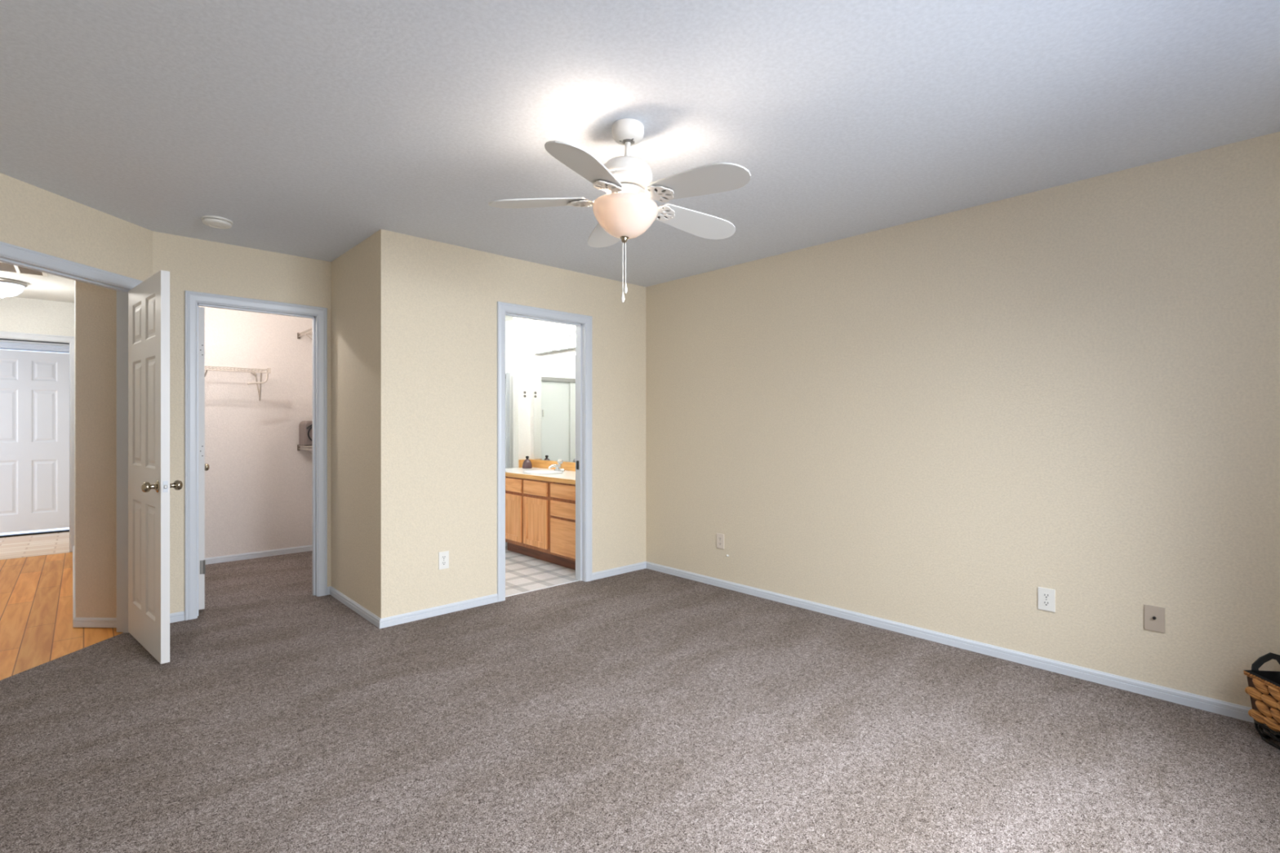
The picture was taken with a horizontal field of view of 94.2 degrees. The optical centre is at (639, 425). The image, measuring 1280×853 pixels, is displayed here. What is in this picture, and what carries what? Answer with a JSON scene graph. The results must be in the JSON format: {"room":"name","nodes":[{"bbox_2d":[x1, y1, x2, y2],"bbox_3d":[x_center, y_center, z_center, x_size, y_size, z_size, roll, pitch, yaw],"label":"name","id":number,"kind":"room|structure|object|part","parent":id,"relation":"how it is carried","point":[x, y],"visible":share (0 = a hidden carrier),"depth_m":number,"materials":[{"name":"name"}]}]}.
{"room":"empty bedroom","nodes":[
{"label":"empty bedroom","id":0,"kind":"room"},
{"bbox_2d":[0,339,69,346],"bbox_3d":[-7.599,0.020,6.147,3.300,2.440,0.120,0,0,-43],"label":"wall","id":1,"kind":"structure","parent":0,"point":[1,340],"depth_m":6.74,"materials":[{"name":"white paint"}]},
{"bbox_2d":[0,349,69,537],"bbox_3d":[-6.950,0.204,6.723,0.775,2.078,0.085,0,0,-43],"label":"door","id":2,"kind":"structure","parent":1,"relation":"in","point":[34,386],"depth_m":6.75,"materials":[{"name":"white wood"}]},
{"bbox_3d":[-6.950,1.234,6.723,0.775,0.019,0.085,0,0,-43],"label":"sill","id":3,"kind":"part","parent":2,"relation":"part of","materials":[{"name":"white wood"}]},
{"bbox_2d":[0,342,69,353],"bbox_3d":[-6.960,0.160,6.733,0.902,2.161,0.136,0,0,-43],"label":"trim","id":4,"kind":"structure","parent":1,"relation":"attached to","point":[3,345],"depth_m":6.74,"materials":[{"name":"white wood"}]},
{"bbox_2d":[0,296,74,344],"bbox_3d":[-5.972,0.020,5.543,1.250,2.440,0.115,0,0,-43],"label":"wall","id":5,"kind":"structure","parent":0,"point":[17,314],"depth_m":5.67,"materials":[{"name":"white paint"}]},
{"bbox_2d":[0,331,74,551],"bbox_3d":[-5.984,0.186,5.532,1.110,2.109,0.148,0,0,-43],"label":"trim","id":6,"kind":"structure","parent":5,"relation":"attached to","point":[6,335],"depth_m":5.82,"materials":[{"name":"white wood"}]},
{"bbox_2d":[74,280,75,612],"bbox_3d":[-4.482,0.020,4.787,0.126,2.440,3.024,0,0,-43],"label":"wall","id":7,"kind":"structure","parent":0,"point":[75,281],"depth_m":3.76,"materials":[{"name":"white paint"}]},
{"bbox_2d":[72,546,116,627],"bbox_3d":[-4.424,1.212,4.662,3.281,0.057,0.230,0,0,42],"label":"baseboard","id":8,"kind":"structure","parent":7,"relation":"attached to","point":[77,622],"depth_m":3.65,"materials":[{"name":"white wood"}]},
{"bbox_2d":[0,173,152,280],"bbox_3d":[-3.097,0.020,2.894,0.115,2.440,1.573,0,0,2],"label":"wall","id":9,"kind":"structure","parent":0,"point":[33,218],"depth_m":3.17,"materials":[{"name":"beige paint"}]},
{"bbox_2d":[0,241,143,632],"bbox_3d":[-3.087,0.185,3.175,0.148,2.111,0.907,0,0,2],"label":"trim","id":10,"kind":"structure","parent":9,"relation":"attached to","point":[10,254],"depth_m":3.55,"materials":[{"name":"white wood"}]},
{"bbox_2d":[128,270,182,664],"bbox_3d":[-2.740,0.215,3.275,0.764,2.015,0.169,0,0,35],"label":"door","id":11,"kind":"structure","parent":9,"relation":"in","point":[149,485],"depth_m":3.21,"materials":[{"name":"white wood"}]},
{"bbox_3d":[-2.518,0.317,3.053,0.065,0.054,0.054,0,0,-43],"label":"knob","id":12,"kind":"part","parent":11,"relation":"part of","materials":[{"name":"silver metal"}]},
{"bbox_3d":[-2.437,0.316,3.055,0.002,0.058,0.021,0,0,40],"label":"latch plate","id":13,"kind":"part","parent":11,"relation":"part of","materials":[{"name":"white metal"}]},
{"bbox_3d":[-2.453,0.317,3.137,0.065,0.054,0.054,0,0,-43],"label":"knob","id":14,"kind":"part","parent":11,"relation":"part of","materials":[{"name":"silver metal"}]},
{"bbox_2d":[75,280,116,617],"bbox_3d":[-3.299,0.020,3.715,0.344,2.440,0.120,0,0,2],"label":"wall","id":15,"kind":"structure","parent":0,"point":[95,305],"depth_m":3.66,"materials":[{"name":"paint"}]},
{"bbox_2d":[152,231,331,613],"bbox_3d":[-2.682,0.020,4.068,1.017,2.440,0.118,0,0,-43],"label":"wall","id":16,"kind":"structure","parent":0,"point":[193,264],"depth_m":3.85,"materials":[{"name":"beige paint"}]},
{"bbox_2d":[169,611,184,622],"bbox_3d":[-2.963,1.212,3.712,0.037,0.057,0.192,0,0,38],"label":"baseboard","id":17,"kind":"structure","parent":16,"relation":"attached to","point":[177,616],"depth_m":3.75,"materials":[{"name":"white wood"}]},
{"bbox_2d":[198,306,209,609],"bbox_3d":[-3.111,0.220,4.216,0.168,2.005,0.690,0,0,-43],"label":"door","id":18,"kind":"structure","parent":16,"relation":"in","point":[202,467],"depth_m":3.95,"materials":[{"name":"white wood"}]},
{"bbox_3d":[-3.264,0.315,4.456,0.063,0.054,0.054,0,0,-43],"label":"knob","id":19,"kind":"part","parent":18,"relation":"part of","materials":[{"name":"silver metal"}]},
{"bbox_2d":[184,290,327,620],"bbox_3d":[-2.635,0.192,4.112,0.829,2.096,0.151,0,0,-43],"label":"trim","id":20,"kind":"structure","parent":16,"relation":"attached to","point":[193,300],"depth_m":4.02,"materials":[{"name":"white wood"}]},
{"bbox_2d":[198,306,311,558],"bbox_3d":[-3.699,0.020,5.536,1.500,2.440,0.120,0,0,-43],"label":"wall","id":21,"kind":"structure","parent":0,"point":[258,484],"depth_m":5.55,"materials":[{"name":"paint"}]},
{"bbox_2d":[204,365,270,400],"bbox_3d":[-3.765,-0.372,5.174,0.894,0.287,0.317,0,0,-43],"label":"wire shelf","id":22,"kind":"object","parent":21,"relation":"attached to","point":[252,371],"visible":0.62,"depth_m":5.33,"materials":[{"name":"beige metal"}]},
{"bbox_3d":[-3.775,-0.499,5.174,0.875,0.006,0.006,0,0,-43],"label":"rod","id":23,"kind":"part","parent":22,"relation":"part of","materials":[{"name":"white metal"}]},
{"bbox_2d":[204,545,311,564],"bbox_3d":[-3.095,1.212,4.890,1.500,0.057,1.648,0,0,-43],"label":"baseboard","id":24,"kind":"structure","parent":21,"relation":"attached to","point":[213,560],"depth_m":5.55,"materials":[{"name":"white wood"}]},
{"bbox_2d":[297,328,311,339],"bbox_3d":[-2.792,-0.758,5.434,0.311,0.284,1.266,0,0,-43],"label":"wire shelf","id":25,"kind":"object","parent":21,"relation":"attached to","point":[299,335],"visible":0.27,"depth_m":5.72,"materials":[{"name":"beige metal"}]},
{"bbox_2d":[297,444,311,454],"bbox_3d":[-2.792,0.332,5.434,0.311,0.284,1.266,0,0,-43],"label":"wire shelf","id":26,"kind":"object","parent":21,"relation":"attached to","point":[299,446],"visible":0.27,"depth_m":5.66,"materials":[{"name":"beige metal"}]},
{"bbox_2d":[298,421,311,445],"bbox_3d":[-3.139,0.076,5.785,0.270,0.236,0.222,0,0,-43],"label":"case","id":27,"kind":"object","parent":26,"relation":"on","point":[304,427],"visible":0.43,"depth_m":5.65,"materials":[{"name":"brown"}]},
{"bbox_3d":[-3.107,0.077,5.672,0.135,0.187,0.014,0,0,-43],"label":"carry handle","id":28,"kind":"part","parent":27,"relation":"part of","materials":[{"name":"black plastic"}]},
{"bbox_2d":[331,234,373,613],"bbox_3d":[-1.965,0.020,4.132,0.118,2.440,1.004,0,0,-43],"label":"wall","id":29,"kind":"structure","parent":0,"point":[352,272],"depth_m":4.00,"materials":[{"name":"beige paint"}]},
{"bbox_2d":[327,586,497,628],"bbox_3d":[-1.644,1.212,4.262,0.820,0.057,1.016,0,0,-43],"label":"baseboard","id":30,"kind":"structure","parent":29,"relation":"attached to","point":[389,621],"depth_m":3.89,"materials":[{"name":"white wood"}]},
{"bbox_2d":[373,229,645,618],"bbox_3d":[-0.806,0.020,4.448,2.241,2.440,0.118,0,0,-43],"label":"wall","id":31,"kind":"structure","parent":0,"point":[435,303],"depth_m":3.99,"materials":[{"name":"beige paint"}]},
{"bbox_2d":[438,551,448,569],"bbox_3d":[-1.290,0.888,3.910,0.070,0.114,0.007,0,0,-43],"label":"wall outlet","id":32,"kind":"object","parent":31,"relation":"attached to","point":[443,557],"visible":1,"depth_m":3.91,"materials":[{"name":"white plastic"}]},
{"bbox_2d":[505,580,579,597],"bbox_3d":[-0.740,1.244,4.514,0.712,0.012,0.020,0,0,-43],"label":"trim","id":33,"kind":"structure","parent":31,"relation":"attached to","point":[575,580],"depth_m":4.50,"materials":[{"name":"white ceramic"}]},
{"bbox_2d":[497,301,591,601],"bbox_3d":[-0.738,0.186,4.512,0.844,2.109,0.151,0,0,-43],"label":"trim","id":34,"kind":"structure","parent":31,"relation":"attached to","point":[583,323],"depth_m":4.71,"materials":[{"name":"white wood"}]},
{"bbox_3d":[-0.495,0.320,4.764,0.014,0.070,0.030,0,0,-43],"label":"strike plate","id":35,"kind":"part","parent":34,"relation":"part of","materials":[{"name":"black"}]},
{"bbox_2d":[512,316,530,467],"bbox_3d":[-1.293,0.020,6.497,0.153,2.440,0.110,0,0,-43],"label":"wall","id":36,"kind":"structure","parent":0,"point":[521,326],"depth_m":6.45,"materials":[{"name":"white paint"}]},
{"bbox_2d":[521,388,527,399],"bbox_3d":[-1.251,-0.335,6.456,0.070,0.114,0.007,0,0,-43],"label":"wall outlet","id":37,"kind":"object","parent":36,"relation":"attached to","point":[524,392],"visible":1,"depth_m":6.45,"materials":[{"name":"white plastic"}]},
{"bbox_2d":[0,531,1279,852],"bbox_3d":[-2.906,1.265,3.560,6.620,0.050,10.310,0,0,-43],"label":"floor","id":38,"kind":"structure","parent":0,"point":[645,710],"depth_m":2.37,"materials":[{"name":"carpet"}]},
{"bbox_2d":[505,373,509,468],"bbox_3d":[-2.117,0.326,6.336,1.565,1.836,0.354,0,0,-43],"label":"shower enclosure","id":39,"kind":"object","parent":38,"relation":"on","point":[507,375],"visible":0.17,"depth_m":6.71,"materials":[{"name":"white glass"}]},
{"bbox_2d":[505,475,575,569],"bbox_3d":[-0.825,0.871,5.685,0.574,0.746,1.707,0,0,-43],"label":"vanity cabinet","id":40,"kind":"object","parent":38,"relation":"on","point":[540,515],"visible":0.59,"depth_m":5.36,"materials":[{"name":"brown wood"}]},
{"bbox_3d":[-1.238,0.885,5.727,0.008,0.335,0.273,0,0,-43],"label":"door panel","id":41,"kind":"part","parent":40,"relation":"part of","materials":[{"name":"brown wood"}]},
{"bbox_3d":[-1.241,0.574,5.723,0.018,0.124,0.375,0,0,-43],"label":"drawer","id":42,"kind":"part","parent":40,"relation":"part of","materials":[{"name":"brown wood"}]},
{"bbox_3d":[-1.241,0.885,5.723,0.018,0.437,0.375,0,0,-43],"label":"door","id":43,"kind":"part","parent":40,"relation":"part of","materials":[{"name":"brown wood"}]},
{"bbox_3d":[-0.950,0.885,5.419,0.008,0.335,0.275,0,0,-43],"label":"door panel","id":44,"kind":"part","parent":40,"relation":"part of","materials":[{"name":"brown wood"}]},
{"bbox_3d":[-0.954,0.574,5.416,0.018,0.124,0.377,0,0,-43],"label":"drawer","id":45,"kind":"part","parent":40,"relation":"part of","materials":[{"name":"brown wood"}]},
{"bbox_3d":[-0.954,0.885,5.416,0.018,0.437,0.377,0,0,-43],"label":"door","id":46,"kind":"part","parent":40,"relation":"part of","materials":[{"name":"brown wood"}]},
{"bbox_2d":[505,459,575,484],"bbox_3d":[-0.827,0.475,5.686,0.576,0.205,1.710,0,0,-43],"label":"countertop","id":47,"kind":"structure","parent":40,"relation":"on","point":[540,471],"depth_m":5.88,"materials":[{"name":"white stone"}]},
{"bbox_2d":[522,456,532,468],"bbox_3d":[-1.197,0.392,6.316,0.106,0.130,0.106,0,0,-43],"label":"soap bottle","id":48,"kind":"object","parent":47,"relation":"on","point":[526,464],"visible":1,"depth_m":6.28,"materials":[{"name":"clear glass"}]},
{"bbox_2d":[522,470,563,474],"bbox_3d":[-0.943,0.515,5.773,0.340,0.124,0.484,0,0,-43],"label":"basin","id":49,"kind":"object","parent":47,"relation":"in","point":[531,472],"depth_m":5.94,"materials":[{"name":"white ceramic"}]},
{"bbox_2d":[548,458,564,471],"bbox_3d":[-0.834,0.397,5.912,0.163,0.120,0.142,0,0,-13],"label":"faucet","id":50,"kind":"object","parent":47,"relation":"on","point":[558,467],"visible":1,"depth_m":5.89,"materials":[{"name":"silver metal"}]},
{"bbox_3d":[-0.842,0.420,5.881,0.147,0.064,0.044,0,0,-43],"label":"spout","id":51,"kind":"part","parent":50,"relation":"part of","materials":[{"name":"silver metal"}]},
{"bbox_3d":[-0.800,0.443,5.920,0.060,0.028,0.160,0,0,-43],"label":"plate","id":52,"kind":"part","parent":50,"relation":"part of","materials":[{"name":"silver metal"}]},
{"bbox_3d":[-0.796,0.363,5.924,0.060,0.052,0.060,0,0,-43],"label":"knob","id":53,"kind":"part","parent":50,"relation":"part of","materials":[{"name":"white plastic"}]},
{"bbox_3d":[-0.627,0.966,5.066,0.018,0.302,0.456,0,0,-43],"label":"drawer","id":54,"kind":"part","parent":40,"relation":"part of","materials":[{"name":"brown wood"}]},
{"bbox_3d":[-0.627,0.726,5.066,0.018,0.132,0.456,0,0,-43],"label":"drawer","id":55,"kind":"part","parent":40,"relation":"part of","materials":[{"name":"brown wood"}]},
{"bbox_3d":[-0.627,0.571,5.066,0.018,0.118,0.456,0,0,-43],"label":"drawer","id":56,"kind":"part","parent":40,"relation":"part of","materials":[{"name":"brown wood"}]},
{"bbox_2d":[1243,652,1279,750],"bbox_3d":[2.506,1.078,2.223,0.190,0.324,0.359,0,0,7],"label":"basket","id":57,"kind":"object","parent":38,"relation":"on","point":[1263,689],"visible":1,"depth_m":2.33,"materials":[{"name":"brown wicker"}]},
{"bbox_3d":[2.534,0.954,2.390,0.143,0.076,0.016,0,0,7],"label":"strap handle","id":58,"kind":"part","parent":57,"relation":"part of","materials":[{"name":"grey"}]},
{"bbox_2d":[0,0,1279,321],"bbox_3d":[-1.692,-1.240,3.631,4.890,0.080,8.755,0,0,-43],"label":"ceiling","id":59,"kind":"structure","parent":0,"point":[316,128],"depth_m":2.25,"materials":[{"name":"paint"}]},
{"bbox_2d":[0,277,27,297],"bbox_3d":[-5.304,-1.128,4.946,0.298,0.143,0.298,0,0,-43],"label":"ceiling light","id":60,"kind":"object","parent":59,"relation":"attached to","point":[8,287],"visible":1,"depth_m":4.92,"materials":[{"name":"white glass"}]},
{"bbox_2d":[0,262,47,276],"bbox_3d":[-4.857,-1.195,4.419,0.630,0.010,0.400,0,0,-43],"label":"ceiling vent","id":61,"kind":"object","parent":59,"relation":"in","point":[4,267],"visible":0.49,"depth_m":4.59,"materials":[{"name":"white metal"}]},
{"bbox_2d":[200,215,232,228],"bbox_3d":[-2.471,-1.182,3.476,0.152,0.036,0.152,0,0,-43],"label":"smoke detector","id":62,"kind":"object","parent":59,"relation":"attached to","point":[213,221],"visible":1,"depth_m":3.44,"materials":[{"name":"white plastic"}]},
{"bbox_3d":[-2.471,-1.194,3.476,0.152,0.012,0.152,0,0,-43],"label":"mounting plate","id":63,"kind":"part","parent":62,"relation":"part of","materials":[{"name":"white plastic"}]},
{"bbox_2d":[488,118,751,302],"bbox_3d":[-0.025,-0.846,2.376,1.059,0.708,1.050,0,0,-43],"label":"ceiling fan","id":64,"kind":"object","parent":59,"relation":"hanging from","point":[628,209],"visible":1,"depth_m":2.30,"materials":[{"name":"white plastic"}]},
{"bbox_3d":[-0.416,-0.899,2.410,0.400,0.035,0.163,0,0,4],"label":"blade","id":65,"kind":"part","parent":64,"relation":"part of","materials":[{"name":"white wood"}]},
{"bbox_3d":[-0.192,-0.895,2.052,0.162,0.044,0.400,0,0,22],"label":"blade","id":66,"kind":"part","parent":64,"relation":"part of","materials":[{"name":"white wood"}]},
{"bbox_3d":[-0.145,-0.887,2.733,0.163,0.043,0.400,0,0,-15],"label":"blade","id":67,"kind":"part","parent":64,"relation":"part of","materials":[{"name":"white wood"}]},
{"bbox_3d":[-0.069,-0.512,2.383,0.016,0.040,0.016,0,0,-43],"label":"pull knob","id":68,"kind":"part","parent":64,"relation":"part of","materials":[{"name":"white plastic"}]},
{"bbox_3d":[-0.068,-0.633,2.383,0.005,0.210,0.003,0,0,-9],"label":"pull chain","id":69,"kind":"part","parent":64,"relation":"part of","materials":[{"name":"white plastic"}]},
{"bbox_3d":[-0.058,-0.820,2.385,0.261,0.138,0.261,0,0,-43],"label":"lamp shade","id":70,"kind":"part","parent":64,"relation":"part of","materials":[{"name":"white glass"}]},
{"bbox_3d":[-0.059,-0.651,2.383,0.006,0.174,0.003,0,0,9],"label":"pull chain","id":71,"kind":"part","parent":64,"relation":"part of","materials":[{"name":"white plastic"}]},
{"bbox_3d":[-0.058,-0.548,2.383,0.016,0.040,0.016,0,0,-43],"label":"pull knob","id":72,"kind":"part","parent":64,"relation":"part of","materials":[{"name":"white plastic"}]},
{"bbox_3d":[0.247,-0.875,2.575,0.399,0.058,0.163,0,0,-33],"label":"blade","id":73,"kind":"part","parent":64,"relation":"part of","materials":[{"name":"white wood"}]},
{"bbox_3d":[0.219,-0.880,2.161,0.173,0.058,0.403,0,0,-43],"label":"blade","id":74,"kind":"part","parent":64,"relation":"part of","materials":[{"name":"white wood"}]},
{"bbox_2d":[505,131,1279,707],"bbox_3d":[0.489,0.020,4.791,0.120,2.440,7.470,0,0,-43],"label":"wall","id":75,"kind":"structure","parent":0,"point":[936,423],"depth_m":3.13,"materials":[{"name":"beige paint"}]},
{"bbox_2d":[527,333,575,354],"bbox_3d":[-0.736,-0.829,5.895,0.159,0.138,1.255,0,0,-43],"label":"vanity light","id":76,"kind":"object","parent":75,"relation":"attached to","point":[565,342],"visible":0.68,"depth_m":6.02,"materials":[{"name":"silver metal"}]},
{"bbox_3d":[-1.136,-0.827,6.277,0.096,0.096,0.096,0,0,-43],"label":"bulb","id":77,"kind":"part","parent":76,"relation":"part of","materials":[{"name":"white glass"}]},
{"bbox_3d":[-1.034,-0.827,6.167,0.096,0.096,0.096,0,0,-43],"label":"bulb","id":78,"kind":"part","parent":76,"relation":"part of","materials":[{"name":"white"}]},
{"bbox_3d":[-0.931,-0.827,6.058,0.096,0.096,0.096,0,0,-43],"label":"bulb","id":79,"kind":"part","parent":76,"relation":"part of","materials":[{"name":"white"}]},
{"bbox_3d":[-0.829,-0.827,5.948,0.096,0.096,0.096,0,0,-43],"label":"bulb","id":80,"kind":"part","parent":76,"relation":"part of","materials":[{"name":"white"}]},
{"bbox_3d":[-0.726,-0.827,5.838,0.096,0.096,0.096,0,0,-43],"label":"bulb","id":81,"kind":"part","parent":76,"relation":"part of","materials":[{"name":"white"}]},
{"bbox_3d":[-0.624,-0.827,5.729,0.096,0.096,0.096,0,0,-43],"label":"bulb","id":82,"kind":"part","parent":76,"relation":"part of","materials":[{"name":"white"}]},
{"bbox_2d":[529,459,575,471],"bbox_3d":[-0.623,0.414,5.875,0.019,0.084,1.707,0,0,-43],"label":"backsplash","id":83,"kind":"structure","parent":75,"relation":"attached to","point":[569,466],"depth_m":6.20,"materials":[{"name":"brown wood"}]},
{"bbox_2d":[533,355,575,462],"bbox_3d":[-0.602,-0.161,5.865,0.005,1.059,1.605,0,0,-43],"label":"wall mirror","id":84,"kind":"object","parent":75,"relation":"attached to","point":[554,379],"visible":0.36,"depth_m":6.15,"materials":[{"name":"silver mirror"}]},
{"bbox_2d":[716,533,724,549],"bbox_3d":[0.617,0.889,4.561,0.007,0.114,0.070,0,0,-43],"label":"wall outlet","id":85,"kind":"object","parent":75,"relation":"attached to","point":[720,537],"visible":1,"depth_m":4.56,"materials":[{"name":"beige plastic"}]},
{"bbox_2d":[591,561,1267,726],"bbox_3d":[1.262,1.212,3.433,0.605,0.057,4.190,0,0,-43],"label":"baseboard","id":86,"kind":"structure","parent":75,"relation":"attached to","point":[1197,701],"depth_m":3.22,"materials":[{"name":"white wood"}]},
{"bbox_2d":[1037,586,1055,612],"bbox_3d":[2.062,0.884,3.017,0.007,0.114,0.074,0,0,-43],"label":"wall outlet","id":87,"kind":"object","parent":75,"relation":"attached to","point":[1046,597],"visible":1,"depth_m":3.01,"materials":[{"name":"white plastic"}]},
{"bbox_2d":[1042,600,1049,606],"bbox_3d":[2.060,0.904,3.016,0.003,0.027,0.033,0,0,-43],"label":"socket","id":88,"kind":"object","parent":87,"relation":"attached to","point":[1045,603],"depth_m":3.02,"materials":[{"name":"white plastic"}]},
{"bbox_2d":[1042,592,1049,599],"bbox_3d":[2.060,0.865,3.016,0.003,0.027,0.033,0,0,-43],"label":"socket","id":89,"kind":"object","parent":87,"relation":"attached to","point":[1045,595],"depth_m":3.02,"materials":[{"name":"white plastic"}]},
{"bbox_2d":[1144,604,1164,633],"bbox_3d":[2.342,0.882,2.708,0.019,0.114,0.072,0,0,-43],"label":"cable plate","id":90,"kind":"object","parent":75,"relation":"attached to","point":[1154,616],"visible":1,"depth_m":2.71,"materials":[{"name":"beige plastic"}]}
]}

